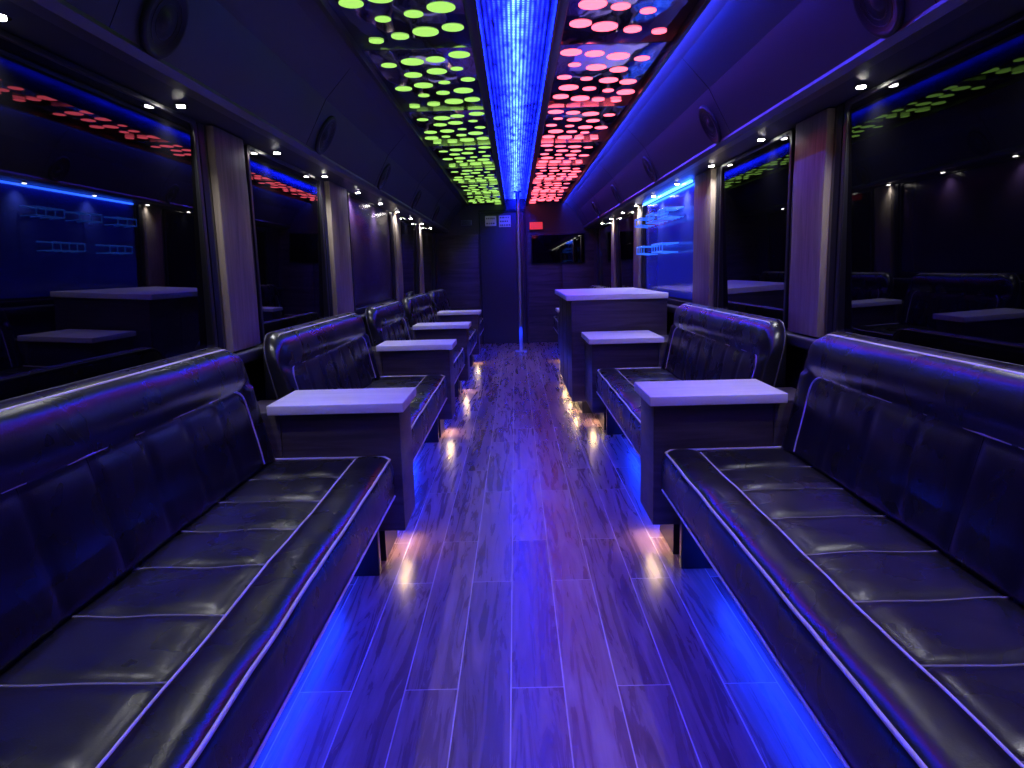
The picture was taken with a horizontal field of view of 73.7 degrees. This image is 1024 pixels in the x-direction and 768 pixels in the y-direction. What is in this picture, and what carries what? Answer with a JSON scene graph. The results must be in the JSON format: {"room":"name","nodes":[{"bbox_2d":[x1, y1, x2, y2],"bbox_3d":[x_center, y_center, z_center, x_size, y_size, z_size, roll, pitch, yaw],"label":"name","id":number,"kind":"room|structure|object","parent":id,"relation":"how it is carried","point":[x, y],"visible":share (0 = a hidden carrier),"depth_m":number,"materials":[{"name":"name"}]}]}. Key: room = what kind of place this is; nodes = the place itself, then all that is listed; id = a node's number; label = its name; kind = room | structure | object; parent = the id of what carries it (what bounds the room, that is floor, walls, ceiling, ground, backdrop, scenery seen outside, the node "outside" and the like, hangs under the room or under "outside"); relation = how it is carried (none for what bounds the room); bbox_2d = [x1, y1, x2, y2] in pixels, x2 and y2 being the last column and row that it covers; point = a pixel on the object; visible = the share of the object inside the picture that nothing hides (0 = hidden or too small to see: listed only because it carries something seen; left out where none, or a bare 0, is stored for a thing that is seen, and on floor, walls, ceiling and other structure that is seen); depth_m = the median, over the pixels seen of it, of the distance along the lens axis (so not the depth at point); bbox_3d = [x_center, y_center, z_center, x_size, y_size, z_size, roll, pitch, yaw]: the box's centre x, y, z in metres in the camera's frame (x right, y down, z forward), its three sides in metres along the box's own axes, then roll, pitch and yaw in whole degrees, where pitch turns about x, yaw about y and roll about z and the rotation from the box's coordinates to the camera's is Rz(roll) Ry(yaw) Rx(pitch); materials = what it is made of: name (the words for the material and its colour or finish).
{"room":"vehicle interior","nodes":[
{"label":"vehicle interior","id":0,"kind":"room"},
{"bbox_2d":[0,0,466,232],"bbox_3d":[-0.963,-1.557,4.408,0.515,0.495,12.400,-1,10,0],"label":"soffit","id":1,"kind":"structure","parent":0,"point":[280,61],"depth_m":2.73,"materials":[{"name":"grey plastic"}]},
{"bbox_2d":[139,0,188,59],"bbox_3d":[-0.971,-1.015,1.913,0.108,0.190,0.210,-1,10,0],"label":"ceiling speaker","id":2,"kind":"object","parent":1,"relation":"attached to","point":[163,24],"visible":1,"depth_m":1.92,"materials":[{"name":"grey plastic"}]},
{"bbox_2d":[9,0,448,232],"bbox_3d":[-1.028,-1.341,4.444,0.054,0.049,12.400,-1,10,0],"label":"strip","id":3,"kind":"object","parent":1,"relation":"attached to","point":[60,13],"visible":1,"depth_m":2.08,"materials":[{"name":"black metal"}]},
{"bbox_2d":[315,116,336,154],"bbox_3d":[-0.964,-1.287,3.540,0.108,0.190,0.210,-1,10,0],"label":"ceiling speaker","id":4,"kind":"object","parent":1,"relation":"attached to","point":[326,134],"visible":1,"depth_m":3.53,"materials":[{"name":"grey plastic"}]},
{"bbox_2d":[377,164,390,189],"bbox_3d":[-0.957,-1.552,5.118,0.108,0.190,0.210,-1,10,0],"label":"ceiling speaker","id":5,"kind":"object","parent":1,"relation":"attached to","point":[385,174],"visible":1,"depth_m":5.11,"materials":[{"name":"grey plastic"}]},
{"bbox_2d":[244,196,437,401],"bbox_3d":[-1.249,-0.734,4.547,0.100,2.310,12.400,-1,10,0],"label":"wall","id":6,"kind":"structure","parent":0,"point":[254,369],"depth_m":3.24,"materials":[{"name":"grey plastic"}]},
{"bbox_2d":[0,38,206,400],"bbox_3d":[-1.201,-0.383,1.594,0.029,0.870,2.060,-1,10,0],"label":"glass","id":7,"kind":"object","parent":6,"relation":"attached to","point":[101,267],"visible":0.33,"depth_m":1.93,"materials":[{"name":"black glass"}]},
{"bbox_2d":[0,29,217,347],"bbox_3d":[-1.196,-0.377,1.595,0.036,0.889,2.120,-1,10,0],"label":"frame","id":8,"kind":"object","parent":6,"relation":"attached to","point":[211,331],"visible":0.36,"depth_m":2.57,"materials":[{"name":"black plastic"}]},
{"bbox_2d":[196,123,225,349],"bbox_3d":[-1.190,-0.559,2.690,0.038,0.885,0.071,-1,10,0],"label":"pad","id":9,"kind":"object","parent":6,"relation":"attached to","point":[209,213],"visible":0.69,"depth_m":2.67,"materials":[{"name":"black plastic"}]},
{"bbox_2d":[205,125,260,351],"bbox_3d":[-1.180,-0.592,2.877,0.059,0.889,0.300,-1,10,0],"label":"pillar","id":10,"kind":"object","parent":6,"relation":"attached to","point":[226,159],"visible":0.77,"depth_m":2.82,"materials":[{"name":"grey wood"}]},
{"bbox_2d":[243,144,329,341],"bbox_3d":[-1.187,-0.729,3.696,0.036,0.889,1.180,-1,10,0],"label":"frame","id":11,"kind":"object","parent":6,"relation":"attached to","point":[247,148],"visible":0.36,"depth_m":3.18,"materials":[{"name":"black plastic"}]},
{"bbox_2d":[249,150,323,334],"bbox_3d":[-1.191,-0.734,3.695,0.029,0.870,1.120,-1,10,0],"label":"glass","id":12,"kind":"object","parent":6,"relation":"attached to","point":[285,199],"visible":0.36,"depth_m":3.62,"materials":[{"name":"black glass"}]},
{"bbox_2d":[232,313,364,363],"bbox_3d":[-1.148,-0.400,4.602,0.084,0.048,12.400,-1,10,0],"label":"trim","id":13,"kind":"structure","parent":6,"relation":"attached to","point":[253,353],"depth_m":2.94,"materials":[{"name":"grey plastic"}]},
{"bbox_2d":[321,180,333,316],"bbox_3d":[-1.183,-0.836,4.347,0.038,0.885,0.071,-1,10,0],"label":"pad","id":14,"kind":"object","parent":6,"relation":"attached to","point":[322,181],"visible":0.57,"depth_m":4.33,"materials":[{"name":"black plastic"}]},
{"bbox_2d":[324,181,353,315],"bbox_3d":[-1.172,-0.883,4.613,0.059,0.889,0.460,-1,10,0],"label":"pillar","id":15,"kind":"object","parent":6,"relation":"attached to","point":[335,195],"visible":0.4,"depth_m":4.53,"materials":[{"name":"grey wood"}]},
{"bbox_2d":[349,195,392,306],"bbox_3d":[-1.187,-1.103,5.803,0.019,0.820,1.640,-1,10,0],"label":"panel","id":16,"kind":"object","parent":6,"relation":"attached to","point":[369,224],"visible":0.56,"depth_m":5.67,"materials":[{"name":"purple"}]},
{"bbox_2d":[347,192,394,310],"bbox_3d":[-1.171,-1.098,5.803,0.012,0.850,1.680,-1,10,0],"label":"frame","id":17,"kind":"object","parent":6,"relation":"attached to","point":[348,194],"visible":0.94,"depth_m":5.30,"materials":[{"name":"black plastic"}]},
{"bbox_2d":[388,212,395,300],"bbox_3d":[-1.172,-1.231,6.705,0.038,0.885,0.071,-1,10,0],"label":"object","id":18,"kind":"object","parent":6,"relation":"attached to","point":[393,258],"visible":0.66,"depth_m":6.68,"materials":[{"name":"black plastic"}]},
{"bbox_2d":[392,212,403,302],"bbox_3d":[-1.162,-1.265,6.891,0.059,0.889,0.300,-1,10,0],"label":"pillar","id":19,"kind":"object","parent":6,"relation":"attached to","point":[395,217],"visible":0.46,"depth_m":6.81,"materials":[{"name":"grey wood"}]},
{"bbox_2d":[400,218,415,297],"bbox_3d":[-1.173,-1.410,7.729,0.029,0.870,1.140,-1,10,0],"label":"glass","id":20,"kind":"object","parent":6,"relation":"attached to","point":[407,228],"visible":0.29,"depth_m":7.73,"materials":[{"name":"black glass"}]},
{"bbox_2d":[400,216,418,294],"bbox_3d":[-1.169,-1.405,7.729,0.036,0.889,1.200,-1,10,0],"label":"frame","id":21,"kind":"object","parent":6,"relation":"attached to","point":[417,277],"visible":0.25,"depth_m":8.30,"materials":[{"name":"black plastic"}]},
{"bbox_2d":[417,224,424,293],"bbox_3d":[-1.155,-1.541,8.543,0.059,0.889,0.250,-1,10,0],"label":"pillar","id":22,"kind":"object","parent":6,"relation":"attached to","point":[419,226],"visible":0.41,"depth_m":8.46,"materials":[{"name":"grey wood"}]},
{"bbox_2d":[422,228,433,292],"bbox_3d":[-1.166,-1.693,9.415,0.029,0.870,1.280,-1,10,0],"label":"glass","id":23,"kind":"object","parent":6,"relation":"attached to","point":[427,236],"visible":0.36,"depth_m":9.50,"materials":[{"name":"black glass"}]},
{"bbox_2d":[435,198,596,343],"bbox_3d":[0.078,-1.798,10.700,2.700,2.310,0.100,-1,10,0],"label":"wall","id":24,"kind":"structure","parent":0,"point":[556,217],"depth_m":10.53,"materials":[{"name":"grey plastic"}]},
{"bbox_2d":[439,234,481,342],"bbox_3d":[-0.810,-1.475,10.697,0.610,1.680,0.017,-1,10,0],"label":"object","id":25,"kind":"structure","parent":24,"relation":"attached to","point":[458,254],"depth_m":10.64,"materials":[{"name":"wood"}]},
{"bbox_2d":[478,212,483,343],"bbox_3d":[-0.479,-1.635,10.661,0.020,2.030,0.034,-1,10,0],"label":"door frame","id":26,"kind":"structure","parent":24,"relation":"attached to","point":[478,212],"depth_m":10.62,"materials":[{"name":"black plastic"}]},
{"bbox_2d":[480,213,525,342],"bbox_3d":[-0.134,-1.639,10.661,0.670,1.980,0.029,-1,10,0],"label":"door leaf","id":27,"kind":"structure","parent":24,"relation":"in","point":[498,244],"depth_m":10.65,"materials":[{"name":"grey laminate"}]},
{"bbox_2d":[524,211,527,342],"bbox_3d":[0.221,-1.652,10.655,0.020,2.030,0.034,-1,10,0],"label":"door frame","id":28,"kind":"structure","parent":24,"relation":"attached to","point":[524,211],"depth_m":10.62,"materials":[{"name":"black plastic"}]},
{"bbox_2d":[527,232,561,341],"bbox_3d":[0.520,-1.508,10.686,0.530,1.680,0.017,-1,10,0],"label":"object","id":29,"kind":"structure","parent":24,"relation":"attached to","point":[543,279],"depth_m":10.70,"materials":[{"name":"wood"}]},
{"bbox_2d":[530,233,584,264],"bbox_3d":[0.709,-2.089,10.550,0.840,0.460,0.053,-1,10,0],"label":"television","id":30,"kind":"object","parent":24,"relation":"attached to","point":[559,248],"visible":1,"depth_m":10.53,"materials":[{"name":"black plastic"}]},
{"bbox_2d":[562,231,593,288],"bbox_3d":[1.040,-1.521,10.681,0.490,1.680,0.017,-1,10,0],"label":"trim","id":31,"kind":"structure","parent":24,"relation":"attached to","point":[575,275],"depth_m":10.63,"materials":[{"name":"brown wood"}]},
{"bbox_2d":[481,0,550,194],"bbox_3d":[0.021,-1.865,4.352,1.840,0.080,12.400,-1,10,0],"label":"ceiling","id":32,"kind":"structure","parent":0,"point":[550,0],"depth_m":3.86,"materials":[{"name":"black plastic"}]},
{"bbox_2d":[314,0,469,206],"bbox_3d":[-0.688,-1.746,4.375,0.020,0.105,12.360,-1,10,0],"label":"rail","id":33,"kind":"object","parent":32,"relation":"attached to","point":[324,5],"visible":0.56,"depth_m":3.38,"materials":[{"name":"black plastic"}]},
{"bbox_2d":[327,0,471,49],"bbox_3d":[-0.434,-1.423,2.487,0.500,0.017,1.212,-1,10,0],"label":"ceiling panel","id":34,"kind":"object","parent":33,"relation":"attached to","point":[361,24],"visible":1,"depth_m":2.77,"materials":[{"name":"black"}]},
{"bbox_2d":[362,47,483,111],"bbox_3d":[-0.429,-1.624,3.690,0.500,0.017,1.212,-1,10,0],"label":"ceiling panel","id":35,"kind":"object","parent":33,"relation":"attached to","point":[393,78],"visible":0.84,"depth_m":3.55,"materials":[{"name":"black"}]},
{"bbox_2d":[405,110,490,145],"bbox_3d":[-0.423,-1.826,4.894,0.500,0.017,1.212,-1,10,0],"label":"ceiling panel","id":36,"kind":"object","parent":33,"relation":"attached to","point":[421,126],"visible":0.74,"depth_m":4.77,"materials":[{"name":"black"}]},
{"bbox_2d":[429,145,494,167],"bbox_3d":[-0.418,-2.027,6.097,0.500,0.017,1.212,-1,10,0],"label":"ceiling panel","id":37,"kind":"object","parent":33,"relation":"attached to","point":[440,156],"visible":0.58,"depth_m":6.00,"materials":[{"name":"black"}]},
{"bbox_2d":[444,167,497,183],"bbox_3d":[-0.412,-2.229,7.300,0.500,0.017,1.212,-1,10,0],"label":"ceiling panel","id":38,"kind":"object","parent":33,"relation":"attached to","point":[449,171],"visible":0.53,"depth_m":7.21,"materials":[{"name":"black"}]},
{"bbox_2d":[455,183,499,194],"bbox_3d":[-0.407,-2.431,8.503,0.500,0.017,1.212,-1,10,0],"label":"ceiling panel","id":39,"kind":"object","parent":33,"relation":"attached to","point":[460,188],"visible":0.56,"depth_m":8.44,"materials":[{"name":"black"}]},
{"bbox_2d":[463,194,501,203],"bbox_3d":[-0.402,-2.632,9.706,0.500,0.017,1.212,-1,10,0],"label":"ceiling panel","id":40,"kind":"object","parent":33,"relation":"attached to","point":[468,198],"visible":0.57,"depth_m":9.62,"materials":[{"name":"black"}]},
{"bbox_2d":[463,0,504,204],"bbox_3d":[-0.150,-1.766,4.369,0.044,0.092,12.360,-1,10,0],"label":"trim","id":41,"kind":"structure","parent":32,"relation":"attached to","point":[469,5],"depth_m":3.44,"materials":[{"name":"black plastic"}]},
{"bbox_2d":[474,0,505,206],"bbox_3d":[-0.121,-1.743,4.373,0.008,0.150,12.360,-1,10,0],"label":"rail","id":42,"kind":"object","parent":32,"relation":"attached to","point":[478,9],"visible":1,"depth_m":3.42,"materials":[{"name":"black metal"}]},
{"bbox_2d":[481,0,549,198],"bbox_3d":[0.023,-1.819,4.359,0.280,0.010,12.360,-1,10,0],"label":"led strip","id":43,"kind":"object","parent":32,"relation":"attached to","point":[515,30],"depth_m":3.75,"materials":[{"name":"blue plastic"}]},
{"bbox_2d":[525,0,559,206],"bbox_3d":[0.170,-1.750,4.370,0.008,0.150,12.360,-1,10,0],"label":"rail","id":44,"kind":"object","parent":32,"relation":"attached to","point":[554,5],"visible":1,"depth_m":3.46,"materials":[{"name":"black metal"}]},
{"bbox_2d":[526,0,568,204],"bbox_3d":[0.198,-1.775,4.366,0.044,0.092,12.360,-1,10,0],"label":"trim","id":45,"kind":"structure","parent":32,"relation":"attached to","point":[563,4],"depth_m":3.47,"materials":[{"name":"black plastic"}]},
{"bbox_2d":[530,0,666,200],"bbox_3d":[0.469,-1.754,4.381,0.491,0.002,12.304,-1,10,0],"label":"dots","id":46,"kind":"object","parent":32,"relation":"attached to","point":[586,4],"visible":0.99,"depth_m":3.67,"materials":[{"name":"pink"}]},
{"bbox_2d":[561,0,710,203],"bbox_3d":[0.736,-1.782,4.362,0.020,0.105,12.360,-1,10,0],"label":"rail","id":47,"kind":"object","parent":32,"relation":"attached to","point":[701,5],"visible":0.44,"depth_m":3.51,"materials":[{"name":"black plastic"}]},
{"bbox_2d":[529,192,567,201],"bbox_3d":[0.498,-2.654,9.699,0.500,0.017,1.212,-1,10,0],"label":"ceiling panel","id":48,"kind":"object","parent":47,"relation":"attached to","point":[555,198],"visible":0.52,"depth_m":9.67,"materials":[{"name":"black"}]},
{"bbox_2d":[531,181,574,192],"bbox_3d":[0.493,-2.453,8.495,0.500,0.017,1.212,-1,10,0],"label":"ceiling panel","id":49,"kind":"object","parent":47,"relation":"attached to","point":[541,185],"visible":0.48,"depth_m":8.41,"materials":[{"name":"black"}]},
{"bbox_2d":[533,165,585,181],"bbox_3d":[0.487,-2.251,7.292,0.500,0.017,1.212,-1,10,0],"label":"ceiling panel","id":50,"kind":"object","parent":47,"relation":"attached to","point":[537,170],"visible":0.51,"depth_m":7.22,"materials":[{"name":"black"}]},
{"bbox_2d":[536,142,601,165],"bbox_3d":[0.482,-2.050,6.089,0.500,0.017,1.212,-1,10,0],"label":"ceiling panel","id":51,"kind":"object","parent":47,"relation":"attached to","point":[583,151],"visible":0.73,"depth_m":6.00,"materials":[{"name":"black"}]},
{"bbox_2d":[541,106,626,142],"bbox_3d":[0.476,-1.848,4.886,0.500,0.017,1.212,-1,10,0],"label":"ceiling panel","id":52,"kind":"object","parent":47,"relation":"attached to","point":[608,121],"visible":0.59,"depth_m":4.77,"materials":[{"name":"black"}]},
{"bbox_2d":[548,41,670,107],"bbox_3d":[0.471,-1.647,3.683,0.500,0.017,1.212,-1,10,0],"label":"ceiling panel","id":53,"kind":"object","parent":47,"relation":"attached to","point":[638,71],"visible":0.63,"depth_m":3.54,"materials":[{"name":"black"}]},
{"bbox_2d":[561,0,698,43],"bbox_3d":[0.466,-1.445,2.479,0.500,0.017,1.212,-1,10,0],"label":"ceiling panel","id":54,"kind":"object","parent":47,"relation":"attached to","point":[670,15],"visible":0.75,"depth_m":2.79,"materials":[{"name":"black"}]},
{"bbox_3d":[-0.450,-0.818,-1.123,0.500,0.017,1.212,-1,10,0],"label":"sheet","id":55,"kind":"object","parent":32,"relation":"attached to","visible":0},
{"bbox_2d":[338,0,500,202],"bbox_3d":[-0.420,-1.732,4.394,0.492,0.002,12.314,-1,10,0],"label":"dots","id":56,"kind":"object","parent":55,"relation":"attached to","point":[437,7],"visible":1,"depth_m":3.48,"materials":[{"name":"green plastic"}]},
{"bbox_2d":[253,342,844,767],"bbox_3d":[0.081,0.422,4.734,2.700,0.100,12.600,-1,10,0],"label":"floor","id":57,"kind":"structure","parent":0,"point":[528,610],"depth_m":2.19,"materials":[{"name":"brown wood"}]},
{"bbox_2d":[0,347,395,767],"bbox_3d":[-0.780,0.547,1.089,0.635,0.903,3.164,-1,10,0],"label":"seat","id":58,"kind":"object","parent":57,"relation":"on","point":[169,583],"visible":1,"depth_m":1.50,"materials":[{"name":"black leather"}]},
{"bbox_2d":[258,387,415,560],"bbox_3d":[-0.740,0.378,2.809,0.674,0.665,0.350,-1,10,0],"label":"console table","id":59,"kind":"object","parent":57,"relation":"on","point":[367,421],"visible":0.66,"depth_m":2.68,"materials":[{"name":"brown wood"}]},
{"bbox_2d":[263,312,446,462],"bbox_3d":[-0.768,0.086,3.840,0.634,0.903,1.704,-1,10,0],"label":"seat","id":60,"kind":"object","parent":57,"relation":"on","point":[333,352],"visible":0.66,"depth_m":3.64,"materials":[{"name":"black leather"}]},
{"bbox_2d":[364,375,446,458],"bbox_3d":[-0.693,0.174,3.855,0.489,0.206,1.700,-1,9,0],"label":"seat cushion","id":61,"kind":"object","parent":60,"relation":"on","point":[431,390],"depth_m":4.08,"materials":[{"name":"black leather"}]},
{"bbox_2d":[372,339,456,437],"bbox_3d":[-0.731,0.038,4.841,0.674,0.665,0.350,-1,10,0],"label":"console table","id":62,"kind":"object","parent":57,"relation":"on","point":[398,357],"visible":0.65,"depth_m":4.71,"materials":[{"name":"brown wood"}]},
{"bbox_2d":[365,301,464,396],"bbox_3d":[-0.760,-0.223,5.685,0.634,0.903,1.324,-1,10,0],"label":"seat","id":63,"kind":"object","parent":57,"relation":"on","point":[387,321],"visible":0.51,"depth_m":5.48,"materials":[{"name":"black leather"}]},
{"bbox_2d":[453,347,464,382],"bbox_3d":[-0.685,-0.135,5.699,0.489,0.206,1.320,-1,9,0],"label":"seat cushion","id":64,"kind":"object","parent":63,"relation":"on","point":[458,352],"depth_m":5.80,"materials":[{"name":"black leather"}]},
{"bbox_2d":[402,293,476,366],"bbox_3d":[-0.751,-0.527,7.499,0.638,0.903,1.645,-1,10,0],"label":"seat","id":65,"kind":"object","parent":57,"relation":"on","point":[418,308],"visible":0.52,"depth_m":7.30,"materials":[{"name":"black leather"}]},
{"bbox_2d":[469,329,476,354],"bbox_3d":[-0.676,-0.438,7.514,0.491,0.204,1.640,-1,9,0],"label":"seat cushion","id":66,"kind":"object","parent":65,"relation":"on","point":[472,332],"depth_m":7.68,"materials":[{"name":"black leather"}]},
{"bbox_2d":[410,322,470,393],"bbox_3d":[-0.723,-0.240,6.498,0.674,0.665,0.350,-1,10,0],"label":"console table","id":67,"kind":"object","parent":57,"relation":"on","point":[459,331],"visible":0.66,"depth_m":6.36,"materials":[{"name":"brown wood"}]},
{"bbox_2d":[428,289,483,334],"bbox_3d":[-0.743,-0.849,9.423,0.634,0.903,1.544,-1,10,0],"label":"seat","id":68,"kind":"object","parent":57,"relation":"on","point":[439,300],"visible":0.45,"depth_m":9.23,"materials":[{"name":"black leather"}]},
{"bbox_2d":[435,310,480,364],"bbox_3d":[-0.714,-0.570,8.470,0.674,0.665,0.350,-1,10,0],"label":"console table","id":69,"kind":"object","parent":57,"relation":"on","point":[472,316],"visible":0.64,"depth_m":8.33,"materials":[{"name":"brown wood"}]},
{"bbox_2d":[513,190,526,351],"bbox_3d":[0.104,-1.563,9.573,0.170,2.216,0.170,-1,10,0],"label":"pole","id":70,"kind":"object","parent":57,"relation":"on","point":[520,349],"visible":1,"depth_m":9.55,"materials":[{"name":"silver metal"}]},
{"bbox_2d":[555,287,667,412],"bbox_3d":[0.827,-0.356,6.101,0.785,0.945,1.560,-1,10,0],"label":"bar counter","id":71,"kind":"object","parent":57,"relation":"on","point":[594,309],"depth_m":5.33,"materials":[{"name":"brown wood"}]},
{"bbox_2d":[581,330,668,429],"bbox_3d":[0.876,-0.036,5.029,0.674,0.665,0.560,-1,10,0],"label":"console table","id":72,"kind":"object","parent":57,"relation":"on","point":[637,348],"visible":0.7,"depth_m":4.80,"materials":[{"name":"brown wood"}]},
{"bbox_2d":[596,303,786,458],"bbox_3d":[0.897,0.036,3.875,0.634,0.903,1.804,-1,10,0],"label":"seat","id":73,"kind":"object","parent":57,"relation":"on","point":[704,342],"visible":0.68,"depth_m":3.67,"materials":[{"name":"black leather"}]},
{"bbox_2d":[596,368,681,455],"bbox_3d":[0.827,0.128,3.891,0.489,0.206,1.800,-1,9,0],"label":"seat cushion","id":74,"kind":"object","parent":73,"relation":"on","point":[615,387],"depth_m":4.06,"materials":[{"name":"black leather"}]},
{"bbox_2d":[634,379,795,553],"bbox_3d":[0.866,0.339,2.796,0.674,0.665,0.350,-1,10,0],"label":"console table","id":75,"kind":"object","parent":57,"relation":"on","point":[690,414],"visible":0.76,"depth_m":2.67,"materials":[{"name":"brown wood"}]},
{"bbox_2d":[661,332,1023,767],"bbox_3d":[0.884,0.505,1.074,0.635,0.903,3.164,-1,10,0],"label":"seat","id":76,"kind":"object","parent":57,"relation":"on","point":[875,555],"visible":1,"depth_m":1.57,"materials":[{"name":"black leather"}]},
{"bbox_2d":[597,228,807,388],"bbox_3d":[1.350,-0.798,4.524,0.100,2.310,12.400,-1,10,0],"label":"wall","id":77,"kind":"structure","parent":0,"point":[795,356],"depth_m":3.21,"materials":[{"name":"grey plastic"}]},
{"bbox_2d":[600,223,610,287],"bbox_3d":[1.302,-1.754,9.394,0.029,0.870,1.280,-1,10,0],"label":"glass","id":78,"kind":"object","parent":77,"relation":"attached to","point":[605,231],"visible":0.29,"depth_m":9.44,"materials":[{"name":"black glass"}]},
{"bbox_2d":[611,218,615,287],"bbox_3d":[1.284,-1.602,8.522,0.059,0.889,0.250,-1,10,0],"label":"pillar","id":79,"kind":"object","parent":77,"relation":"attached to","point":[613,221],"visible":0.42,"depth_m":8.45,"materials":[{"name":"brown wood"}]},
{"bbox_2d":[617,209,633,287],"bbox_3d":[1.290,-1.466,7.708,0.036,0.889,1.200,-1,10,0],"label":"frame","id":80,"kind":"object","parent":77,"relation":"attached to","point":[618,275],"visible":0.25,"depth_m":8.27,"materials":[{"name":"black plastic"}]},
{"bbox_2d":[618,212,633,287],"bbox_3d":[1.295,-1.471,7.707,0.029,0.870,1.140,-1,10,0],"label":"glass","id":81,"kind":"object","parent":77,"relation":"attached to","point":[625,223],"visible":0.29,"depth_m":7.72,"materials":[{"name":"black"}]},
{"bbox_2d":[633,205,641,287],"bbox_3d":[1.276,-1.325,6.870,0.059,0.889,0.300,-1,10,0],"label":"pillar","id":82,"kind":"object","parent":77,"relation":"attached to","point":[637,210],"visible":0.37,"depth_m":6.79,"materials":[{"name":"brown wood"}]},
{"bbox_2d":[641,205,643,288],"bbox_3d":[1.285,-1.292,6.683,0.038,0.885,0.071,-1,10,0],"label":"frame","id":83,"kind":"object","parent":77,"relation":"attached to","point":[642,238],"visible":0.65,"depth_m":6.67,"materials":[{"name":"black plastic"}]},
{"bbox_2d":[644,179,694,302],"bbox_3d":[1.281,-1.138,5.679,0.015,0.864,1.890,-1,10,0],"label":"frame","id":84,"kind":"object","parent":77,"relation":"attached to","point":[694,179],"visible":0.2,"depth_m":6.57,"materials":[{"name":"black metal"}]},
{"bbox_2d":[646,182,693,299],"bbox_3d":[1.294,-1.152,5.677,0.011,0.830,1.850,-1,10,0],"label":"glass","id":85,"kind":"object","parent":77,"relation":"attached to","point":[671,273],"visible":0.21,"depth_m":5.46,"materials":[{"name":"blue glass"}]},
{"bbox_2d":[692,168,715,306],"bbox_3d":[1.266,-0.922,4.463,0.059,0.889,0.400,-1,10,0],"label":"pillar","id":86,"kind":"object","parent":77,"relation":"attached to","point":[705,182],"visible":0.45,"depth_m":4.39,"materials":[{"name":"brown wood"}]},
{"bbox_2d":[713,167,719,307],"bbox_3d":[1.274,-0.880,4.228,0.038,0.885,0.071,-1,10,0],"label":"pad","id":87,"kind":"object","parent":77,"relation":"attached to","point":[717,197],"visible":0.56,"depth_m":4.21,"materials":[{"name":"black leather"}]},
{"bbox_2d":[667,303,820,349],"bbox_3d":[1.266,-0.459,4.582,0.084,0.048,12.400,-1,10,0],"label":"trim","id":88,"kind":"structure","parent":77,"relation":"attached to","point":[802,341],"depth_m":2.93,"materials":[{"name":"grey plastic"}]},
{"bbox_2d":[717,129,795,328],"bbox_3d":[1.272,-0.782,3.625,0.036,0.889,1.080,-1,10,0],"label":"frame","id":89,"kind":"object","parent":77,"relation":"attached to","point":[792,133],"visible":0.38,"depth_m":3.16,"materials":[{"name":"black plastic"}]},
{"bbox_2d":[723,135,789,320],"bbox_3d":[1.277,-0.787,3.624,0.029,0.870,1.020,-1,10,0],"label":"glass","id":90,"kind":"object","parent":77,"relation":"attached to","point":[755,185],"visible":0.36,"depth_m":3.56,"materials":[{"name":"black glass"}]},
{"bbox_2d":[788,156,794,311],"bbox_3d":[1.265,-0.682,3.041,0.046,0.885,0.066,-1,10,0],"label":"pad","id":91,"kind":"object","parent":77,"relation":"attached to","point":[794,156],"visible":0.18,"depth_m":3.04,"materials":[{"name":"black plastic"}]},
{"bbox_2d":[788,108,835,337],"bbox_3d":[1.258,-0.652,2.856,0.059,0.889,0.300,-1,10,0],"label":"pillar","id":92,"kind":"object","parent":77,"relation":"attached to","point":[814,143],"visible":0.81,"depth_m":2.80,"materials":[{"name":"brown wood"}]},
{"bbox_2d":[824,104,844,335],"bbox_3d":[1.267,-0.620,2.669,0.038,0.885,0.071,-1,10,0],"label":"pad","id":93,"kind":"object","parent":77,"relation":"attached to","point":[839,116],"visible":0.69,"depth_m":2.65,"materials":[{"name":"black leather"}]},
{"bbox_2d":[833,11,1023,331],"bbox_3d":[1.263,-0.438,1.574,0.036,0.889,2.120,-1,10,0],"label":"frame","id":94,"kind":"object","parent":77,"relation":"attached to","point":[839,302],"visible":0.45,"depth_m":2.56,"materials":[{"name":"black plastic"}]},
{"bbox_2d":[844,20,1023,364],"bbox_3d":[1.268,-0.444,1.573,0.029,0.870,2.060,-1,10,0],"label":"glass","id":95,"kind":"object","parent":77,"relation":"attached to","point":[935,239],"visible":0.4,"depth_m":2.00,"materials":[{"name":"black glass"}]},
{"bbox_2d":[565,0,1023,228],"bbox_3d":[1.021,-1.606,4.391,0.515,0.495,12.400,-1,10,0],"label":"soffit","id":96,"kind":"structure","parent":0,"point":[751,56],"depth_m":2.87,"materials":[{"name":"grey plastic"}]},
{"bbox_2d":[642,156,656,182],"bbox_3d":[1.027,-1.601,5.101,0.108,0.190,0.210,-1,10,0],"label":"ceiling speaker","id":97,"kind":"object","parent":96,"relation":"attached to","point":[648,167],"visible":1,"depth_m":5.09,"materials":[{"name":"grey plastic"}]},
{"bbox_2d":[698,105,721,143],"bbox_3d":[1.020,-1.337,3.523,0.108,0.190,0.210,-1,10,0],"label":"ceiling speaker","id":98,"kind":"object","parent":96,"relation":"attached to","point":[709,124],"visible":1,"depth_m":3.51,"materials":[{"name":"grey plastic"}]},
{"bbox_2d":[583,0,987,228],"bbox_3d":[1.097,-1.394,4.426,0.054,0.049,12.400,-1,10,0],"label":"strip","id":99,"kind":"object","parent":96,"relation":"attached to","point":[943,12],"visible":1,"depth_m":2.27,"materials":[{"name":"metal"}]},
{"bbox_2d":[852,0,904,38],"bbox_3d":[1.013,-1.064,1.896,0.108,0.190,0.210,-1,10,0],"label":"ceiling speaker","id":100,"kind":"object","parent":96,"relation":"attached to","point":[881,19],"visible":1,"depth_m":1.92,"materials":[{"name":"grey plastic"}]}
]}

